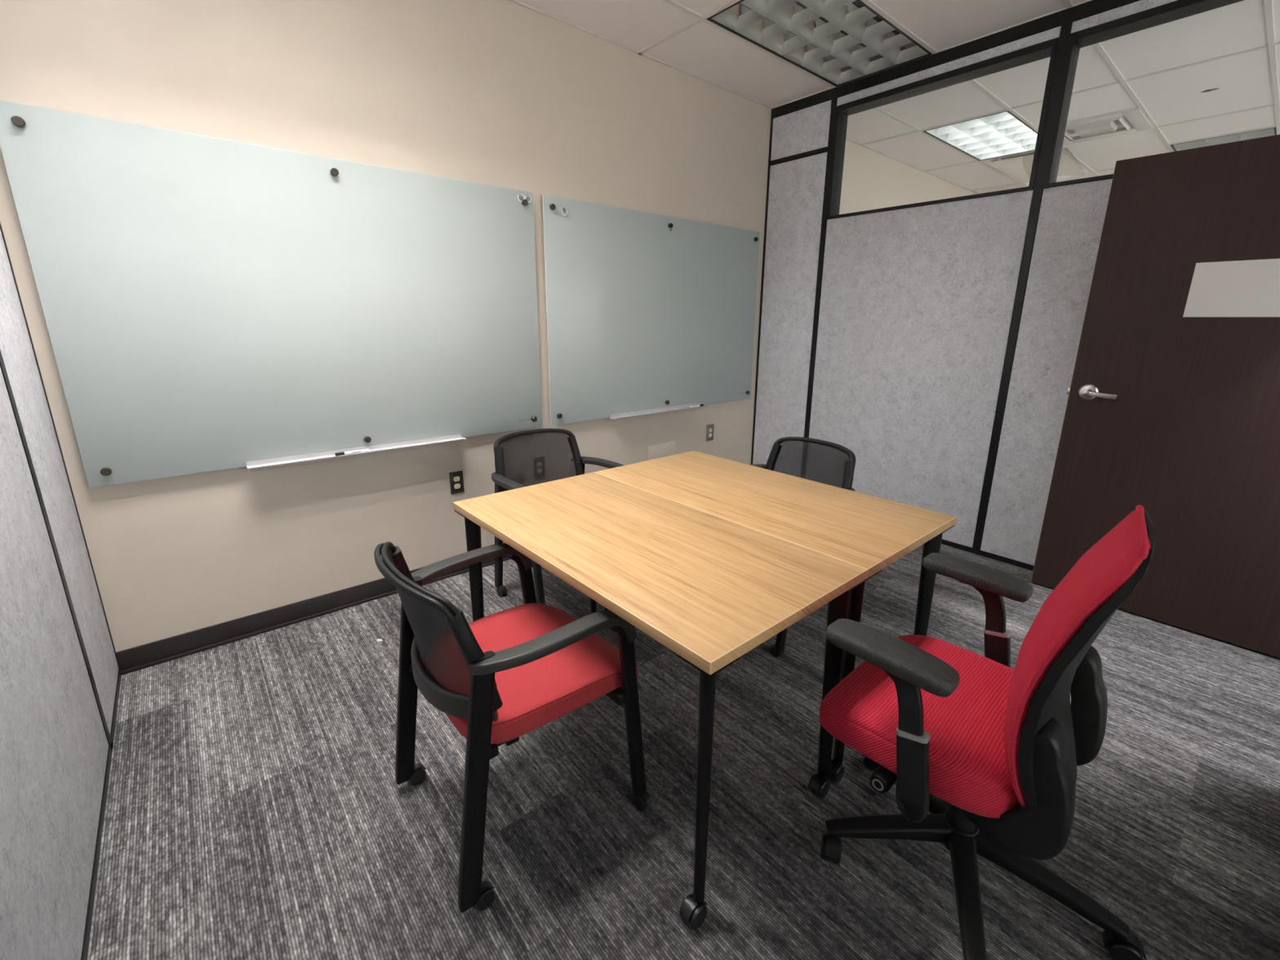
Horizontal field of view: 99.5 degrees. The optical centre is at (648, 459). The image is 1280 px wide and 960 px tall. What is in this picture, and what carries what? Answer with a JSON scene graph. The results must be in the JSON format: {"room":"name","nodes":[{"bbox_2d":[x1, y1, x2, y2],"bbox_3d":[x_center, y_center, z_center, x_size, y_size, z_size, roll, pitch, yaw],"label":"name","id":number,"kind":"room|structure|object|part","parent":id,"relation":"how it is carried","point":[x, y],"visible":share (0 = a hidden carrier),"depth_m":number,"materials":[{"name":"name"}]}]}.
{"room":"meeting room","nodes":[
{"label":"meeting room","id":0,"kind":"room"},
{"bbox_2d":[0,222,121,959],"bbox_3d":[-1.074,-0.214,0.609,0.102,2.777,3.020,-12,19,-39],"label":"wall","id":1,"kind":"structure","parent":0,"point":[60,675],"depth_m":1.31,"materials":[{"name":"grey fabric"}]},
{"bbox_2d":[0,0,977,652],"bbox_3d":[1.353,-1.230,4.633,9.198,2.777,0.100,-12,19,-39],"label":"wall","id":2,"kind":"structure","parent":0,"point":[500,93],"depth_m":2.37,"materials":[{"name":"beige paint"}]},
{"bbox_2d":[0,100,542,488],"bbox_3d":[-1.270,-0.621,2.326,1.817,1.220,0.090,-12,19,-39],"label":"whiteboard","id":3,"kind":"object","parent":2,"relation":"attached to","point":[209,304],"visible":0.99,"depth_m":2.13,"materials":[{"name":"grey glass"}]},
{"bbox_2d":[334,448,369,456],"bbox_3d":[-1.320,-0.030,2.419,0.136,0.014,0.015,-12,19,-39],"label":"marker","id":4,"kind":"object","parent":3,"relation":"on","point":[363,450],"visible":0.95,"depth_m":2.41,"materials":[{"name":"white plastic"}]},
{"bbox_2d":[245,434,466,471],"bbox_3d":[-1.274,-0.039,2.461,0.896,0.026,0.067,-12,19,-39],"label":"tray","id":5,"kind":"object","parent":3,"relation":"on","point":[260,462],"depth_m":2.41,"materials":[{"name":"grey metal"}]},
{"bbox_2d":[517,193,524,202],"bbox_3d":[-0.637,-1.310,2.720,0.040,0.040,0.012,-12,19,-39],"label":"magnet","id":6,"kind":"object","parent":3,"relation":"attached to","point":[519,195],"visible":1,"depth_m":2.71,"materials":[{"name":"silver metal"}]},
{"bbox_2d":[524,194,531,203],"bbox_3d":[-0.607,-1.318,2.745,0.040,0.040,0.012,-12,19,-39],"label":"magnet","id":7,"kind":"object","parent":3,"relation":"attached to","point":[526,196],"visible":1,"depth_m":2.74,"materials":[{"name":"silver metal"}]},
{"bbox_2d":[115,555,510,675],"bbox_3d":[-0.590,0.487,3.277,3.798,0.094,0.018,-12,19,-39],"label":"baseboard","id":8,"kind":"structure","parent":2,"relation":"attached to","point":[145,655],"depth_m":2.34,"materials":[{"name":"black plastic"}]},
{"bbox_2d":[448,471,464,493],"bbox_3d":[-0.997,0.122,2.823,0.070,0.116,0.010,-12,19,-39],"label":"outlet","id":9,"kind":"object","parent":2,"relation":"attached to","point":[456,482],"visible":1,"depth_m":2.82,"materials":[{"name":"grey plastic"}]},
{"bbox_2d":[453,476,459,481],"bbox_3d":[-0.997,0.104,2.818,0.033,0.026,0.009,-12,19,-39],"label":"receptacle","id":10,"kind":"object","parent":9,"relation":"attached to","point":[455,478],"depth_m":2.81,"materials":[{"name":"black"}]},
{"bbox_2d":[453,483,460,488],"bbox_3d":[-0.997,0.141,2.828,0.033,0.026,0.009,-12,19,-39],"label":"receptacle","id":11,"kind":"object","parent":9,"relation":"attached to","point":[456,486],"depth_m":2.82,"materials":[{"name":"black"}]},
{"bbox_2d":[542,194,759,425],"bbox_3d":[0.139,-0.912,3.505,1.790,1.220,0.090,-12,19,-39],"label":"whiteboard","id":12,"kind":"object","parent":2,"relation":"attached to","point":[645,317],"visible":1,"depth_m":3.38,"materials":[{"name":"grey glass"}]},
{"bbox_2d":[561,208,568,216],"bbox_3d":[-0.445,-1.317,2.890,0.040,0.040,0.012,-12,19,-39],"label":"magnet","id":13,"kind":"object","parent":12,"relation":"attached to","point":[562,209],"visible":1,"depth_m":2.88,"materials":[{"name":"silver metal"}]},
{"bbox_2d":[608,402,707,420],"bbox_3d":[0.088,-0.321,3.601,0.821,0.026,0.067,-12,19,-39],"label":"tray","id":14,"kind":"object","parent":12,"relation":"on","point":[664,408],"depth_m":3.56,"materials":[{"name":"grey metal"}]},
{"bbox_2d":[688,404,703,408],"bbox_3d":[0.338,-0.372,3.806,0.136,0.014,0.015,-12,19,-39],"label":"marker","id":15,"kind":"object","parent":12,"relation":"on","point":[700,405],"visible":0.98,"depth_m":3.80,"materials":[{"name":"white plastic"}]},
{"bbox_2d":[647,440,675,460],"bbox_3d":[0.095,-0.050,3.752,0.255,0.118,0.007,-12,19,-39],"label":"blank plate","id":16,"kind":"object","parent":2,"relation":"attached to","point":[666,449],"visible":0.84,"depth_m":3.74,"materials":[{"name":"beige plastic"}]},
{"bbox_2d":[706,423,714,441],"bbox_3d":[0.462,-0.196,4.039,0.076,0.122,0.010,-12,19,-39],"label":"outlet","id":17,"kind":"object","parent":2,"relation":"attached to","point":[709,429],"visible":1,"depth_m":4.03,"materials":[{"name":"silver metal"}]},
{"bbox_2d":[87,543,1279,959],"bbox_3d":[3.037,0.645,3.083,9.198,0.050,5.300,-12,19,-39],"label":"floor","id":18,"kind":"structure","parent":0,"point":[256,809],"depth_m":1.51,"materials":[{"name":"carpet"}]},
{"bbox_2d":[373,542,652,912],"bbox_3d":[-0.369,0.585,1.492,0.610,0.800,0.604,-12,19,-39],"label":"chair","id":19,"kind":"object","parent":18,"relation":"on","point":[499,677],"visible":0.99,"depth_m":1.30,"materials":[{"name":"red fabric"}]},
{"bbox_3d":[-0.680,0.635,1.538,0.127,0.619,0.028,-12,19,-39],"label":"leg","id":20,"kind":"part","parent":19,"relation":"part of","materials":[{"name":"black metal"}]},
{"bbox_3d":[-0.531,0.388,1.294,0.119,0.298,0.435,-12,19,-39],"label":"panel","id":21,"kind":"part","parent":19,"relation":"part of","materials":[{"name":"black"}]},
{"bbox_3d":[-0.530,0.389,1.295,0.163,0.326,0.465,-12,19,-39],"label":"frame","id":22,"kind":"part","parent":19,"relation":"part of","materials":[{"name":"black plastic"}]},
{"bbox_3d":[-0.516,0.530,1.345,0.101,0.074,0.447,-12,19,-39],"label":"rail","id":23,"kind":"part","parent":19,"relation":"part of","materials":[{"name":"grey plastic"}]},
{"bbox_3d":[-0.539,0.337,1.631,0.072,0.101,0.421,14,20,42],"label":"armrest","id":24,"kind":"part","parent":19,"relation":"part of","materials":[{"name":"grey plastic"}]},
{"bbox_3d":[-0.383,0.724,1.204,0.127,0.619,0.028,-12,19,-39],"label":"leg","id":25,"kind":"part","parent":19,"relation":"part of","materials":[{"name":"black metal"}]},
{"bbox_3d":[-0.374,0.604,1.492,0.405,0.040,0.524,-12,19,-39],"label":"seat frame","id":26,"kind":"part","parent":19,"relation":"part of","materials":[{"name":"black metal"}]},
{"bbox_3d":[-0.393,0.567,1.822,0.129,0.606,0.027,-10,18,-34],"label":"leg","id":27,"kind":"part","parent":19,"relation":"part of","materials":[{"name":"black metal"}]},
{"bbox_3d":[-0.336,0.570,1.516,0.505,0.108,0.472,-12,19,-39],"label":"seat","id":28,"kind":"part","parent":19,"relation":"part of","materials":[{"name":"red fabric"}]},
{"bbox_3d":[-0.197,0.438,1.247,0.421,0.101,0.072,-10,18,-34],"label":"armrest","id":29,"kind":"part","parent":19,"relation":"part of","materials":[{"name":"grey plastic"}]},
{"bbox_3d":[-0.051,0.669,1.438,0.027,0.606,0.129,14,20,42],"label":"leg","id":30,"kind":"part","parent":19,"relation":"part of","materials":[{"name":"black metal"}]},
{"bbox_2d":[491,428,623,604],"bbox_3d":[-0.408,0.300,2.593,0.604,0.800,0.610,-12,19,-39],"label":"chair","id":31,"kind":"object","parent":18,"relation":"on","point":[526,458],"visible":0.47,"depth_m":2.70,"materials":[{"name":"grey plastic"}]},
{"bbox_3d":[-0.721,0.355,2.621,0.028,0.619,0.127,-12,19,-39],"label":"leg","id":32,"kind":"part","parent":31,"relation":"part of","materials":[{"name":"black metal"}]},
{"bbox_3d":[-0.606,0.143,2.377,0.072,0.101,0.421,-10,18,-34],"label":"armrest","id":33,"kind":"part","parent":31,"relation":"part of","materials":[{"name":"grey plastic"}]},
{"bbox_3d":[-0.548,0.027,2.692,0.435,0.298,0.119,-12,19,-39],"label":"panel","id":34,"kind":"part","parent":31,"relation":"part of","materials":[{"name":"black fabric"}]},
{"bbox_3d":[-0.481,0.443,2.301,0.129,0.606,0.027,14,20,42],"label":"leg","id":35,"kind":"part","parent":31,"relation":"part of","materials":[{"name":"black metal"}]},
{"bbox_3d":[-0.547,0.029,2.692,0.465,0.326,0.163,-12,19,-39],"label":"frame","id":36,"kind":"part","parent":31,"relation":"part of","materials":[{"name":"black plastic"}]},
{"bbox_3d":[-0.376,0.284,2.910,0.028,0.619,0.127,-12,19,-39],"label":"leg","id":37,"kind":"part","parent":31,"relation":"part of","materials":[{"name":"black metal"}]},
{"bbox_3d":[-0.209,0.061,2.709,0.421,0.101,0.072,14,20,42],"label":"armrest","id":38,"kind":"part","parent":31,"relation":"part of","materials":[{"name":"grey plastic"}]},
{"bbox_2d":[453,471,866,929],"bbox_3d":[-0.063,0.566,1.753,0.617,0.712,1.219,-12,19,-40],"label":"table","id":39,"kind":"object","parent":18,"relation":"on","point":[711,589],"visible":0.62,"depth_m":1.44,"materials":[{"name":"brown wood"}]},
{"bbox_3d":[-0.625,0.482,1.993,0.090,0.622,0.090,-12,19,-40],"label":"leg","id":40,"kind":"part","parent":39,"relation":"part of","materials":[{"name":"black metal"}]},
{"bbox_3d":[-0.240,0.400,2.324,0.090,0.622,0.090,-12,19,-40],"label":"leg","id":41,"kind":"part","parent":39,"relation":"part of","materials":[{"name":"black metal"}]},
{"bbox_3d":[0.120,0.699,1.179,0.090,0.622,0.090,-12,19,-40],"label":"leg","id":42,"kind":"part","parent":39,"relation":"part of","materials":[{"name":"black metal"}]},
{"bbox_3d":[0.505,0.617,1.510,0.090,0.622,0.090,-12,19,-40],"label":"leg","id":43,"kind":"part","parent":39,"relation":"part of","materials":[{"name":"black metal"}]},
{"bbox_2d":[594,450,955,782],"bbox_3d":[0.394,0.469,2.145,0.617,0.712,1.219,-12,19,-40],"label":"table","id":44,"kind":"object","parent":18,"relation":"on","point":[870,533],"visible":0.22,"depth_m":1.87,"materials":[{"name":"brown wood"}]},
{"bbox_3d":[0.577,0.602,1.571,0.090,0.622,0.090,-12,19,-40],"label":"leg","id":45,"kind":"part","parent":44,"relation":"part of","materials":[{"name":"black metal"}]},
{"bbox_3d":[0.962,0.520,1.902,0.090,0.622,0.090,-12,19,-40],"label":"leg","id":46,"kind":"part","parent":44,"relation":"part of","materials":[{"name":"black metal"}]},
{"bbox_2d":[749,436,855,657],"bbox_3d":[0.578,0.342,2.468,0.610,0.800,0.604,-10,18,-36],"label":"chair","id":47,"kind":"object","parent":18,"relation":"on","point":[825,462],"visible":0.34,"depth_m":2.54,"materials":[{"name":"grey plastic"}]},
{"bbox_3d":[0.424,0.090,2.621,0.421,0.101,0.072,-8,17,-30],"label":"armrest","id":48,"kind":"part","parent":47,"relation":"part of","materials":[{"name":"grey plastic"}]},
{"bbox_3d":[0.578,0.486,2.169,0.129,0.606,0.027,-8,17,-31],"label":"leg","id":49,"kind":"part","parent":47,"relation":"part of","materials":[{"name":"black metal"}]},
{"bbox_3d":[0.753,0.081,2.535,0.163,0.326,0.465,-10,18,-36],"label":"frame","id":50,"kind":"part","parent":47,"relation":"part of","materials":[{"name":"black plastic"}]},
{"bbox_3d":[0.753,0.080,2.535,0.119,0.298,0.435,-10,18,-36],"label":"panel","id":51,"kind":"part","parent":47,"relation":"part of","materials":[{"name":"black fabric"}]},
{"bbox_2d":[819,504,1155,959],"bbox_3d":[0.805,0.556,1.254,0.702,0.993,0.682,-13,19,-41],"label":"office chair","id":52,"kind":"object","parent":18,"relation":"on","point":[993,750],"visible":1,"depth_m":1.11,"materials":[{"name":"fabric"}]},
{"bbox_3d":[0.573,0.704,1.256,0.180,0.044,0.044,-13,19,-41],"label":"tension knob","id":53,"kind":"part","parent":52,"relation":"part of","materials":[{"name":"black plastic"}]},
{"bbox_3d":[0.514,0.494,1.091,0.028,0.196,0.097,-13,19,-41],"label":"arm post","id":54,"kind":"part","parent":52,"relation":"part of","materials":[{"name":"black plastic"}]},
{"bbox_3d":[0.579,0.640,1.152,0.078,0.218,0.176,12,19,39],"label":"armrest","id":55,"kind":"part","parent":52,"relation":"part of","materials":[{"name":"black plastic"}]},
{"bbox_3d":[0.704,0.599,1.311,0.486,0.104,0.432,-13,19,-41],"label":"seat","id":56,"kind":"part","parent":52,"relation":"part of","materials":[{"name":"fabric"}]},
{"bbox_3d":[0.907,0.407,1.443,0.028,0.196,0.097,-13,19,-41],"label":"arm post","id":57,"kind":"part","parent":52,"relation":"part of","materials":[{"name":"black plastic"}]},
{"bbox_3d":[0.877,0.573,1.420,0.176,0.218,0.078,-10,18,-35],"label":"armrest","id":58,"kind":"part","parent":52,"relation":"part of","materials":[{"name":"black plastic"}]},
{"bbox_3d":[0.851,0.379,1.098,0.152,0.568,0.435,13,19,40],"label":"backrest","id":59,"kind":"part","parent":52,"relation":"part of","materials":[{"name":"red fabric"}]},
{"bbox_2d":[506,0,1279,194],"bbox_3d":[3.064,-2.213,2.346,9.198,0.300,5.300,-12,19,-39],"label":"ceiling","id":60,"kind":"structure","parent":0,"point":[1215,73],"depth_m":3.23,"materials":[{"name":"white tile"}]},
{"bbox_2d":[706,0,932,86],"bbox_3d":[0.931,-2.301,2.811,1.196,0.201,0.586,-12,19,-39],"label":"ceiling light","id":61,"kind":"object","parent":60,"relation":"attached to","point":[839,42],"visible":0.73,"depth_m":2.88,"materials":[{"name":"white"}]},
{"bbox_2d":[923,111,1037,160],"bbox_3d":[2.780,-2.683,4.358,1.196,0.201,0.586,-12,19,-39],"label":"ceiling light","id":62,"kind":"object","parent":60,"relation":"attached to","point":[1002,134],"visible":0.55,"depth_m":4.39,"materials":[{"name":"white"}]},
{"bbox_2d":[991,147,1085,182],"bbox_3d":[3.584,-2.672,4.969,0.740,0.115,0.560,-12,19,-39],"label":"air deflector","id":63,"kind":"object","parent":60,"relation":"attached to","point":[1019,168],"visible":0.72,"depth_m":4.96,"materials":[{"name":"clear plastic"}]},
{"bbox_2d":[1062,108,1153,145],"bbox_3d":[3.408,-2.534,4.125,0.586,0.082,0.586,-12,19,-39],"label":"ceiling vent","id":64,"kind":"object","parent":60,"relation":"in","point":[1103,126],"visible":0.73,"depth_m":4.06,"materials":[{"name":"white metal"}]},
{"bbox_2d":[1169,127,1276,151],"bbox_3d":[4.962,-2.731,4.625,1.196,0.201,0.586,-12,19,-39],"label":"ceiling light","id":65,"kind":"object","parent":60,"relation":"attached to","point":[1273,131],"visible":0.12,"depth_m":4.41,"materials":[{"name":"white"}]},
{"bbox_2d":[751,0,1177,570],"bbox_3d":[1.878,-0.824,3.078,0.106,2.777,3.020,-12,19,-39],"label":"wall","id":66,"kind":"structure","parent":0,"point":[935,344],"depth_m":3.23,"materials":[{"name":"grey fabric"}]},
{"bbox_2d":[826,37,1059,219],"bbox_3d":[1.620,-1.817,3.141,0.116,0.666,1.178,-12,19,-39],"label":"window","id":67,"kind":"structure","parent":66,"relation":"in","point":[1049,48],"depth_m":3.05,"materials":[{"name":"black metal"}]},
{"bbox_2d":[1042,0,1244,188],"bbox_3d":[2.452,-1.569,2.208,0.116,0.666,1.289,-12,19,-39],"label":"window","id":68,"kind":"structure","parent":66,"relation":"in","point":[1179,9],"depth_m":2.53,"materials":[{"name":"black metal"}]},
{"bbox_2d":[1031,134,1279,657],"bbox_3d":[2.358,-0.241,2.304,0.160,2.021,0.943,-12,19,-39],"label":"door","id":69,"kind":"structure","parent":66,"relation":"in","point":[1170,414],"depth_m":2.33,"materials":[{"name":"brown wood"}]},
{"bbox_3d":[2.130,-0.314,2.558,0.160,0.074,0.150,-12,19,-39],"label":"handle","id":70,"kind":"part","parent":69,"relation":"part of","materials":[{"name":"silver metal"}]},
{"bbox_2d":[1182,258,1279,316],"bbox_3d":[2.354,-0.678,2.164,0.001,0.218,0.279,-12,19,-39],"label":"paper sheet","id":71,"kind":"object","parent":69,"relation":"attached to","point":[1237,288],"visible":1,"depth_m":2.17,"materials":[{"name":"white paper"}]}
]}

